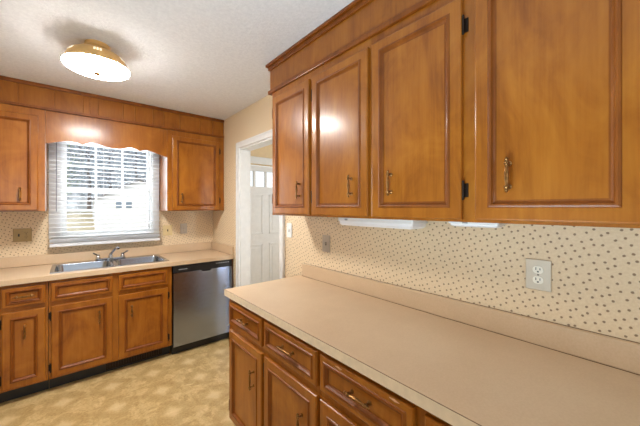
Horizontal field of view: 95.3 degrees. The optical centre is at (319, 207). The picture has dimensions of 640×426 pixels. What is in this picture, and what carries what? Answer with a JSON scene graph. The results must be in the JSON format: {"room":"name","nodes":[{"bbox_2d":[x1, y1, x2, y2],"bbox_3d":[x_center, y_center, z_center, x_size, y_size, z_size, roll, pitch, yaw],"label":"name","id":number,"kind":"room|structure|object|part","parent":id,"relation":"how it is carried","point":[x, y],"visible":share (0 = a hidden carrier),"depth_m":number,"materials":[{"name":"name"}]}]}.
{"room":"kitchen","nodes":[
{"label":"kitchen","id":0,"kind":"room"},
{"bbox_2d":[0,338,234,425],"bbox_3d":[0.132,1.465,0.846,5.300,0.060,6.516,0,0,-40],"label":"floor","id":1,"kind":"structure","parent":0,"point":[190,387],"depth_m":2.20,"materials":[{"name":"tile"}]},
{"bbox_2d":[0,281,48,402],"bbox_3d":[-2.560,0.998,2.235,0.727,0.874,0.652,0,0,-40],"label":"base cabinet","id":2,"kind":"object","parent":1,"relation":"on","point":[24,308],"visible":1,"depth_m":2.16,"materials":[{"name":"brown wood"}]},
{"bbox_3d":[-2.190,0.654,2.162,0.230,0.143,0.024,0,0,-40],"label":"drawer","id":3,"kind":"part","parent":2,"relation":"part of","materials":[{"name":"brown wood"}]},
{"bbox_3d":[-2.181,0.654,2.151,0.118,0.017,0.032,0,0,-40],"label":"handle","id":4,"kind":"part","parent":2,"relation":"part of","materials":[{"name":"gold metal"}]},
{"bbox_3d":[-2.190,1.039,2.162,0.230,0.552,0.024,0,0,-40],"label":"door","id":5,"kind":"part","parent":2,"relation":"part of","materials":[{"name":"brown wood"}]},
{"bbox_3d":[-2.179,0.915,2.153,0.017,0.112,0.032,0,0,-40],"label":"handle","id":6,"kind":"part","parent":2,"relation":"part of","materials":[{"name":"gold metal"}]},
{"bbox_2d":[0,242,233,286],"bbox_3d":[-1.994,0.493,2.726,2.226,0.131,0.644,0,0,-40],"label":"countertop","id":7,"kind":"structure","parent":2,"relation":"on","point":[16,270],"depth_m":2.75,"materials":[{"name":"beige laminate"}]},
{"bbox_2d":[50,255,168,273],"bbox_3d":[-1.960,0.603,2.764,0.863,0.176,0.480,0,0,-40],"label":"sink","id":8,"kind":"object","parent":7,"relation":"in","point":[84,265],"visible":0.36,"depth_m":2.80,"materials":[{"name":"metal"}]},
{"bbox_3d":[-2.124,0.603,2.624,0.431,0.176,0.480,0,0,-40],"label":"bowl","id":9,"kind":"part","parent":8,"relation":"part of","materials":[{"name":"metal"}]},
{"bbox_3d":[-1.796,0.603,2.904,0.431,0.176,0.480,0,0,-40],"label":"bowl","id":10,"kind":"part","parent":8,"relation":"part of","materials":[{"name":"metal"}]},
{"bbox_2d":[93,247,127,260],"bbox_3d":[-2.060,0.449,2.879,0.287,0.132,0.143,0,0,-40],"label":"faucet","id":11,"kind":"object","parent":7,"relation":"on","point":[110,257],"visible":1,"depth_m":2.89,"materials":[{"name":"silver metal"}]},
{"bbox_3d":[-2.090,0.506,2.914,0.250,0.018,0.052,0,0,-40],"label":"plate","id":12,"kind":"part","parent":11,"relation":"part of","materials":[{"name":"silver metal"}]},
{"bbox_3d":[-2.039,0.440,2.897,0.150,0.114,0.043,0,0,19],"label":"spout","id":13,"kind":"part","parent":11,"relation":"part of","materials":[{"name":"silver metal"}]},
{"bbox_2d":[48,266,171,388],"bbox_3d":[-1.951,0.998,2.755,0.875,0.874,0.652,0,0,-40],"label":"base cabinet","id":14,"kind":"object","parent":1,"relation":"on","point":[98,324],"visible":0.99,"depth_m":2.48,"materials":[{"name":"brown wood"}]},
{"bbox_3d":[-1.931,0.654,2.383,0.387,0.143,0.024,0,0,-40],"label":"drawer","id":15,"kind":"part","parent":14,"relation":"part of","materials":[{"name":"brown wood"}]},
{"bbox_3d":[-1.931,1.039,2.383,0.387,0.552,0.024,0,0,-40],"label":"door","id":16,"kind":"part","parent":14,"relation":"part of","materials":[{"name":"brown wood"}]},
{"bbox_3d":[-1.603,0.654,2.663,0.389,0.143,0.024,0,0,-40],"label":"drawer","id":17,"kind":"part","parent":14,"relation":"part of","materials":[{"name":"brown wood"}]},
{"bbox_3d":[-1.603,1.039,2.663,0.389,0.552,0.024,0,0,-40],"label":"door","id":18,"kind":"part","parent":14,"relation":"part of","materials":[{"name":"brown wood"}]},
{"bbox_2d":[171,259,231,353],"bbox_3d":[-1.380,1.000,3.228,0.589,0.871,0.614,0,0,-40],"label":"dishwasher","id":19,"kind":"object","parent":1,"relation":"on","point":[200,306],"visible":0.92,"depth_m":2.98,"materials":[{"name":"silver metal"}]},
{"bbox_2d":[172,266,172,344],"bbox_3d":[-1.394,0.951,3.244,0.587,0.768,0.570,0,0,-40],"label":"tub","id":20,"kind":"object","parent":19,"relation":"in","point":[172,266],"depth_m":2.84,"materials":[{"name":"black plastic"}]},
{"bbox_3d":[-1.229,1.393,3.050,0.589,0.085,0.020,0,0,-40],"label":"kick plate","id":21,"kind":"part","parent":19,"relation":"part of","materials":[{"name":"black plastic"}]},
{"bbox_3d":[-1.198,0.612,3.015,0.589,0.095,0.030,0,0,-40],"label":"control panel","id":22,"kind":"part","parent":19,"relation":"part of","materials":[{"name":"black plastic"}]},
{"bbox_2d":[231,259,232,287],"bbox_3d":[-0.974,0.998,3.229,0.021,0.874,0.020,0,0,-40],"label":"strip","id":23,"kind":"object","parent":1,"relation":"on","point":[232,259],"visible":0.07,"depth_m":3.22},
{"bbox_2d":[229,299,321,425],"bbox_3d":[-0.077,0.998,1.703,0.634,0.874,0.897,0,0,-40],"label":"base cabinet","id":24,"kind":"object","parent":1,"relation":"on","point":[274,374],"visible":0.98,"depth_m":1.46,"materials":[{"name":"brown wood"}]},
{"bbox_3d":[-0.445,0.654,1.670,0.032,0.017,0.118,0,0,-40],"label":"handle","id":25,"kind":"part","parent":24,"relation":"part of","materials":[{"name":"gold metal"}]},
{"bbox_3d":[-0.434,0.654,1.679,0.024,0.143,0.406,0,0,-40],"label":"drawer","id":26,"kind":"part","parent":24,"relation":"part of","materials":[{"name":"brown wood"}]},
{"bbox_3d":[-0.434,1.039,1.679,0.024,0.552,0.406,0,0,-40],"label":"door","id":27,"kind":"part","parent":24,"relation":"part of","materials":[{"name":"brown wood"}]},
{"bbox_3d":[-0.376,0.937,1.589,0.032,0.112,0.017,0,0,-40],"label":"handle","id":28,"kind":"part","parent":24,"relation":"part of","materials":[{"name":"gold metal"}]},
{"bbox_3d":[-0.160,0.654,1.336,0.032,0.017,0.118,0,0,-40],"label":"handle","id":29,"kind":"part","parent":24,"relation":"part of","materials":[{"name":"gold metal"}]},
{"bbox_3d":[-0.148,0.654,1.345,0.024,0.143,0.421,0,0,-40],"label":"drawer","id":30,"kind":"part","parent":24,"relation":"part of","materials":[{"name":"brown wood"}]},
{"bbox_3d":[-0.148,1.039,1.345,0.024,0.552,0.421,0,0,-40],"label":"door","id":31,"kind":"part","parent":24,"relation":"part of","materials":[{"name":"brown wood"}]},
{"bbox_3d":[-0.090,0.937,1.255,0.032,0.112,0.017,0,0,-40],"label":"handle","id":32,"kind":"part","parent":24,"relation":"part of","materials":[{"name":"gold metal"}]},
{"bbox_2d":[224,263,639,425],"bbox_3d":[0.363,0.493,1.200,0.621,0.132,2.275,0,0,-40],"label":"countertop","id":33,"kind":"structure","parent":24,"relation":"on","point":[464,363],"depth_m":1.03,"materials":[{"name":"beige laminate"}]},
{"bbox_2d":[320,351,451,425],"bbox_3d":[0.506,0.998,1.020,0.634,0.874,0.895,0,0,-40],"label":"base cabinet","id":34,"kind":"object","parent":1,"relation":"on","point":[349,397],"visible":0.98,"depth_m":1.01,"materials":[{"name":"brown wood"}]},
{"bbox_3d":[0.139,1.039,1.008,0.024,0.552,0.415,0,0,-40],"label":"door","id":35,"kind":"part","parent":34,"relation":"part of","materials":[{"name":"brown wood"}]},
{"bbox_3d":[0.128,0.654,0.999,0.032,0.017,0.118,0,0,-40],"label":"handle","id":36,"kind":"part","parent":34,"relation":"part of","materials":[{"name":"gold metal"}]},
{"bbox_3d":[0.432,0.654,0.665,0.024,0.143,0.416,0,0,-40],"label":"drawer","id":37,"kind":"part","parent":34,"relation":"part of","materials":[{"name":"brown wood"}]},
{"bbox_2d":[0,143,271,257],"bbox_3d":[-1.904,0.204,3.310,5.200,2.461,0.125,0,0,-40],"label":"wall","id":38,"kind":"structure","parent":0,"point":[199,223],"depth_m":2.88,"materials":[{"name":"paper"}]},
{"bbox_2d":[13,228,31,241],"bbox_3d":[-2.638,0.243,2.587,0.118,0.116,0.020,0,0,-40],"label":"light switch","id":39,"kind":"object","parent":38,"relation":"attached to","point":[19,235],"visible":1,"depth_m":2.59,"materials":[{"name":"brown metal"}]},
{"bbox_2d":[0,103,47,211],"bbox_3d":[-2.655,-0.391,2.323,0.696,0.843,0.395,0,0,-40],"label":"upper cabinet","id":40,"kind":"object","parent":38,"relation":"attached to","point":[23,148],"visible":1,"depth_m":2.34,"materials":[{"name":"brown wood"}]},
{"bbox_3d":[-2.384,-0.108,2.316,0.017,0.112,0.032,0,0,-40],"label":"handle","id":41,"kind":"part","parent":40,"relation":"part of","materials":[{"name":"gold metal"}]},
{"bbox_2d":[49,141,158,242],"bbox_3d":[-2.194,-0.207,3.032,0.912,1.105,0.140,0,0,-40],"label":"window","id":42,"kind":"structure","parent":38,"relation":"in","point":[153,199],"depth_m":2.94,"materials":[{"name":"white paint"}]},
{"bbox_2d":[49,142,159,246],"bbox_3d":[-2.121,-0.180,2.948,0.898,1.080,0.072,0,0,-40],"label":"blind","id":43,"kind":"object","parent":42,"relation":"attached to","point":[106,240],"visible":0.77,"depth_m":2.91,"materials":[{"name":"white plastic"}]},
{"bbox_3d":[-2.125,0.345,2.952,0.898,0.030,0.054,0,0,-40],"label":"rail","id":44,"kind":"part","parent":43,"relation":"part of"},
{"bbox_3d":[-2.186,0.301,3.039,0.890,0.087,0.140,0,0,-40],"label":"sill","id":45,"kind":"part","parent":42,"relation":"part of","materials":[{"name":"white paint"}]},
{"bbox_3d":[-2.213,-0.416,3.071,0.734,0.502,0.030,0,0,-40],"label":"sash","id":46,"kind":"part","parent":42,"relation":"part of","materials":[{"name":"white paint"}]},
{"bbox_3d":[-2.189,0.029,3.043,0.734,0.458,0.030,0,0,-40],"label":"sash","id":47,"kind":"part","parent":42,"relation":"part of","materials":[{"name":"white paint"}]},
{"bbox_2d":[45,110,166,156],"bbox_3d":[-1.945,-0.668,2.739,0.920,0.287,0.018,0,0,-40],"label":"window valance","id":48,"kind":"object","parent":38,"relation":"attached to","point":[59,127],"visible":1,"depth_m":2.69,"materials":[{"name":"brown wood"}]},
{"bbox_2d":[0,75,223,137],"bbox_3d":[-2.082,-0.920,2.829,2.225,0.211,0.364,0,0,-40],"label":"cabinet soffit","id":49,"kind":"structure","parent":38,"relation":"attached to","point":[13,91],"depth_m":2.67,"materials":[{"name":"brown wood"}]},
{"bbox_3d":[-1.972,-0.826,2.700,2.225,0.022,0.026,0,0,-40],"label":"moulding","id":50,"kind":"part","parent":49,"relation":"part of","materials":[{"name":"brown wood"}]},
{"bbox_2d":[0,242,233,268],"bbox_3d":[-1.997,0.474,2.730,2.226,0.093,0.634,0,0,-40],"label":"backsplash","id":51,"kind":"structure","parent":38,"relation":"attached to","point":[30,260],"depth_m":2.95,"materials":[{"name":"beige laminate"}]},
{"bbox_2d":[163,225,171,235],"bbox_3d":[-1.746,0.260,3.348,0.100,0.118,0.020,0,0,-40],"label":"light switch","id":52,"kind":"object","parent":38,"relation":"attached to","point":[167,229],"visible":1,"depth_m":3.35,"materials":[{"name":"beige plastic"}]},
{"bbox_2d":[180,223,186,233],"bbox_3d":[-1.618,0.247,3.465,0.078,0.120,0.009,0,0,-40],"label":"wall outlet","id":53,"kind":"object","parent":38,"relation":"attached to","point":[183,227],"visible":1,"depth_m":3.46,"materials":[{"name":"beige plastic"}]},
{"bbox_2d":[159,130,223,210],"bbox_3d":[-1.458,-0.390,3.344,0.604,0.845,0.395,0,0,-40],"label":"upper cabinet","id":54,"kind":"object","parent":38,"relation":"attached to","point":[191,177],"visible":1,"depth_m":3.20,"materials":[{"name":"brown wood"}]},
{"bbox_3d":[-1.354,-0.366,3.213,0.499,0.778,0.024,0,0,-40],"label":"door","id":55,"kind":"part","parent":54,"relation":"part of","materials":[{"name":"brown wood"}]},
{"bbox_2d":[251,156,278,283],"bbox_3d":[-0.782,0.362,4.229,1.120,2.145,0.152,0,0,-40],"label":"door","id":56,"kind":"structure","parent":38,"relation":"in","point":[264,225],"depth_m":4.20,"materials":[{"name":"white paint"}]},
{"bbox_3d":[-0.787,0.362,4.234,1.120,2.145,0.138,0,0,-40],"label":"frame","id":57,"kind":"part","parent":56,"relation":"part of","materials":[{"name":"white paint"}]},
{"bbox_2d":[0,0,353,119],"bbox_3d":[0.132,-1.076,0.846,5.300,0.100,6.516,0,0,-40],"label":"ceiling","id":58,"kind":"structure","parent":0,"point":[208,58],"depth_m":1.81,"materials":[{"name":"white paint"}]},
{"bbox_2d":[61,39,129,80],"bbox_3d":[-1.403,-0.929,1.840,0.344,0.194,0.344,0,0,-40],"label":"ceiling light","id":59,"kind":"object","parent":58,"relation":"attached to","point":[93,58],"visible":1,"depth_m":1.76,"materials":[{"name":"white glass"}]},
{"bbox_3d":[-1.403,-0.933,1.840,0.344,0.098,0.344,0,0,-40],"label":"lamp shade","id":60,"kind":"part","parent":59,"relation":"part of","materials":[{"name":"white glass"}]},
{"bbox_3d":[-1.403,-0.869,1.840,0.343,0.038,0.343,0,0,-40],"label":"glass dish","id":61,"kind":"part","parent":59,"relation":"part of","materials":[{"name":"white glass"}]},
{"bbox_2d":[213,95,639,342],"bbox_3d":[0.725,0.204,1.336,0.104,2.461,6.291,0,0,-40],"label":"wall","id":62,"kind":"structure","parent":0,"point":[596,270],"depth_m":1.28,"materials":[{"name":"paper"}]},
{"bbox_2d":[236,129,284,286],"bbox_3d":[-0.551,0.372,2.824,0.146,2.125,0.908,0,0,-40],"label":"trim","id":63,"kind":"structure","parent":62,"relation":"attached to","point":[244,148],"depth_m":3.09,"materials":[{"name":"white paint"}]},
{"bbox_2d":[287,223,291,237],"bbox_3d":[-0.257,0.185,2.390,0.020,0.118,0.072,0,0,-40],"label":"light switch","id":64,"kind":"object","parent":62,"relation":"attached to","point":[289,225],"visible":1,"depth_m":2.39,"materials":[{"name":"white paint"}]},
{"bbox_2d":[272,37,371,218],"bbox_3d":[0.042,-0.380,1.807,0.317,0.864,0.900,0,0,-40],"label":"upper cabinet","id":65,"kind":"object","parent":62,"relation":"attached to","point":[322,120],"visible":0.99,"depth_m":1.62,"materials":[{"name":"brown wood"}]},
{"bbox_3d":[-0.196,-0.361,1.890,0.024,0.807,0.410,0,0,-40],"label":"door","id":66,"kind":"part","parent":65,"relation":"part of","materials":[{"name":"brown wood"}]},
{"bbox_3d":[-0.139,-0.110,1.800,0.032,0.112,0.017,0,0,-40],"label":"handle","id":67,"kind":"part","parent":65,"relation":"part of","materials":[{"name":"gold metal"}]},
{"bbox_3d":[0.092,-0.361,1.552,0.024,0.807,0.423,0,0,-40],"label":"door","id":68,"kind":"part","parent":65,"relation":"part of","materials":[{"name":"brown wood"}]},
{"bbox_3d":[0.147,-0.108,1.465,0.032,0.112,0.017,0,0,-40],"label":"handle","id":69,"kind":"part","parent":65,"relation":"part of","materials":[{"name":"gold metal"}]},
{"bbox_2d":[338,217,427,228],"bbox_3d":[0.317,0.077,1.575,0.143,0.050,0.495,0,0,-40],"label":"light","id":70,"kind":"object","parent":65,"relation":"attached to","point":[381,223],"visible":0.79,"depth_m":1.47,"materials":[{"name":"white paint"}]},
{"bbox_2d":[340,221,425,228],"bbox_3d":[0.318,0.090,1.576,0.128,0.025,0.483,0,0,-40],"label":"diffuser","id":71,"kind":"object","parent":70,"relation":"attached to","point":[381,224],"depth_m":1.44,"materials":[{"name":"white plastic"}]},
{"bbox_2d":[322,235,329,252],"bbox_3d":[0.038,0.252,2.044,0.020,0.118,0.078,0,0,-40],"label":"light switch","id":72,"kind":"object","parent":62,"relation":"attached to","point":[325,238],"visible":1,"depth_m":2.04,"materials":[{"name":"beige plastic"}]},
{"bbox_2d":[265,0,436,95],"bbox_3d":[0.472,-0.918,1.318,0.302,0.214,2.313,0,0,-40],"label":"cabinet soffit","id":73,"kind":"structure","parent":62,"relation":"attached to","point":[359,21],"depth_m":1.55,"materials":[{"name":"brown wood"}]},
{"bbox_3d":[0.472,-1.003,1.318,0.302,0.044,2.313,0,0,-40],"label":"ceiling moulding","id":74,"kind":"part","parent":73,"relation":"part of","materials":[{"name":"brown wood"}]},
{"bbox_2d":[302,263,639,374],"bbox_3d":[0.600,0.474,1.386,0.020,0.093,2.250,0,0,-40],"label":"backsplash","id":75,"kind":"structure","parent":62,"relation":"attached to","point":[603,349],"depth_m":1.19,"materials":[{"name":"beige laminate"}]},
{"bbox_2d":[372,0,639,227],"bbox_3d":[0.633,-0.380,1.115,0.317,0.864,0.915,0,0,-40],"label":"upper cabinet","id":76,"kind":"object","parent":62,"relation":"attached to","point":[484,111],"visible":1,"depth_m":0.95,"materials":[{"name":"brown wood"}]},
{"bbox_3d":[0.302,-0.108,1.283,0.032,0.112,0.017,0,0,-40],"label":"handle","id":77,"kind":"part","parent":76,"relation":"part of","materials":[{"name":"gold metal"}]},
{"bbox_3d":[0.380,-0.361,1.215,0.024,0.807,0.415,0,0,-40],"label":"door","id":78,"kind":"part","parent":76,"relation":"part of","materials":[{"name":"brown wood"}]},
{"bbox_2d":[448,221,504,227],"bbox_3d":[0.633,0.065,1.178,0.108,0.024,0.190,0,0,-40],"label":"light","id":79,"kind":"object","parent":76,"relation":"attached to","point":[460,224],"visible":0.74,"depth_m":1.13,"materials":[{"name":"white paint"}]},
{"bbox_2d":[451,223,504,227],"bbox_3d":[0.634,0.071,1.179,0.093,0.012,0.178,0,0,-40],"label":"diffuser","id":80,"kind":"object","parent":79,"relation":"attached to","point":[481,225],"depth_m":1.12,"materials":[{"name":"white plastic"}]},
{"bbox_3d":[0.600,-0.105,0.934,0.032,0.112,0.017,0,0,-40],"label":"handle","id":81,"kind":"part","parent":76,"relation":"part of","materials":[{"name":"gold metal"}]},
{"bbox_3d":[0.674,-0.361,0.870,0.024,0.807,0.401,0,0,-40],"label":"door","id":82,"kind":"part","parent":76,"relation":"part of","materials":[{"name":"brown wood"}]},
{"bbox_2d":[526,258,551,291],"bbox_3d":[0.836,0.257,1.118,0.009,0.118,0.082,0,0,-40],"label":"wall outlet","id":83,"kind":"object","parent":62,"relation":"attached to","point":[538,272],"visible":1,"depth_m":1.11,"materials":[{"name":"white plastic"}]},
{"bbox_2d":[533,266,543,273],"bbox_3d":[0.834,0.237,1.116,0.003,0.029,0.034,0,0,-40],"label":"receptacle","id":84,"kind":"object","parent":83,"relation":"attached to","point":[536,269],"depth_m":1.11,"materials":[{"name":"white plastic"}]},
{"bbox_2d":[533,276,543,283],"bbox_3d":[0.834,0.277,1.116,0.003,0.029,0.034,0,0,-40],"label":"receptacle","id":85,"kind":"object","parent":83,"relation":"attached to","point":[536,279],"depth_m":1.11,"materials":[{"name":"white plastic"}]},
{"label":"outside","id":86,"kind":"structure","parent":0,"visible":0},
{"bbox_2d":[66,212,94,230],"bbox_3d":[-15.013,1.085,29.148,75.000,2.300,56.164,0,0,-40],"label":"ground","id":87,"kind":"structure","parent":86,"point":[79,226],"depth_m":24.55,"materials":[{"name":"beige"}]},
{"bbox_2d":[66,142,86,194],"bbox_3d":[-26.509,-4.485,29.983,4.076,9.446,4.027,0,0,-40],"label":"tree","id":88,"kind":"object","parent":87,"relation":"on","point":[67,142],"visible":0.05,"depth_m":30.39,"materials":[{"name":"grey plant"}]},
{"bbox_2d":[67,143,113,208],"bbox_3d":[-21.755,-3.606,27.455,3.930,7.889,3.894,0,0,-40],"label":"tree","id":89,"kind":"object","parent":87,"relation":"on","point":[90,195],"visible":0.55,"depth_m":27.21,"materials":[{"name":"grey plant"}]},
{"bbox_2d":[90,147,130,192],"bbox_3d":[-24.000,-4.509,33.383,4.215,9.494,4.269,0,0,-18],"label":"tree","id":90,"kind":"object","parent":87,"relation":"on","point":[114,150],"visible":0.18,"depth_m":33.33,"materials":[{"name":"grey plant"}]},
{"bbox_2d":[89,179,146,229],"bbox_3d":[-16.282,-0.260,26.168,6.700,4.310,6.450,0,0,-40],"label":"house","id":91,"kind":"structure","parent":87,"relation":"on","point":[142,221],"depth_m":23.05,"materials":[{"name":"white"}]},
{"bbox_3d":[-15.646,-0.215,22.727,0.400,0.500,0.008,0,0,-40],"label":"pane","id":92,"kind":"part","parent":91,"relation":"part of","materials":[{"name":"glass"}]},
{"bbox_3d":[-15.152,-0.215,23.148,0.400,0.500,0.008,0,0,-40],"label":"pane","id":93,"kind":"part","parent":91,"relation":"part of","materials":[{"name":"glass"}]},
{"bbox_2d":[118,148,146,186],"bbox_3d":[-19.896,-4.221,31.648,3.307,8.918,3.300,0,0,-40],"label":"tree","id":94,"kind":"object","parent":87,"relation":"on","point":[128,152],"visible":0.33,"depth_m":31.19,"materials":[{"name":"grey plant"}]},
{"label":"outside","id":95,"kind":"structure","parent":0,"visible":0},
{"bbox_2d":[66,142,145,208],"bbox_3d":[-50.020,-6.062,40.132,66.000,16.566,26.966,0,0,-40],"label":"hills","id":96,"kind":"structure","parent":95,"point":[70,200],"depth_m":41.99,"materials":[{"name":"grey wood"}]}
]}

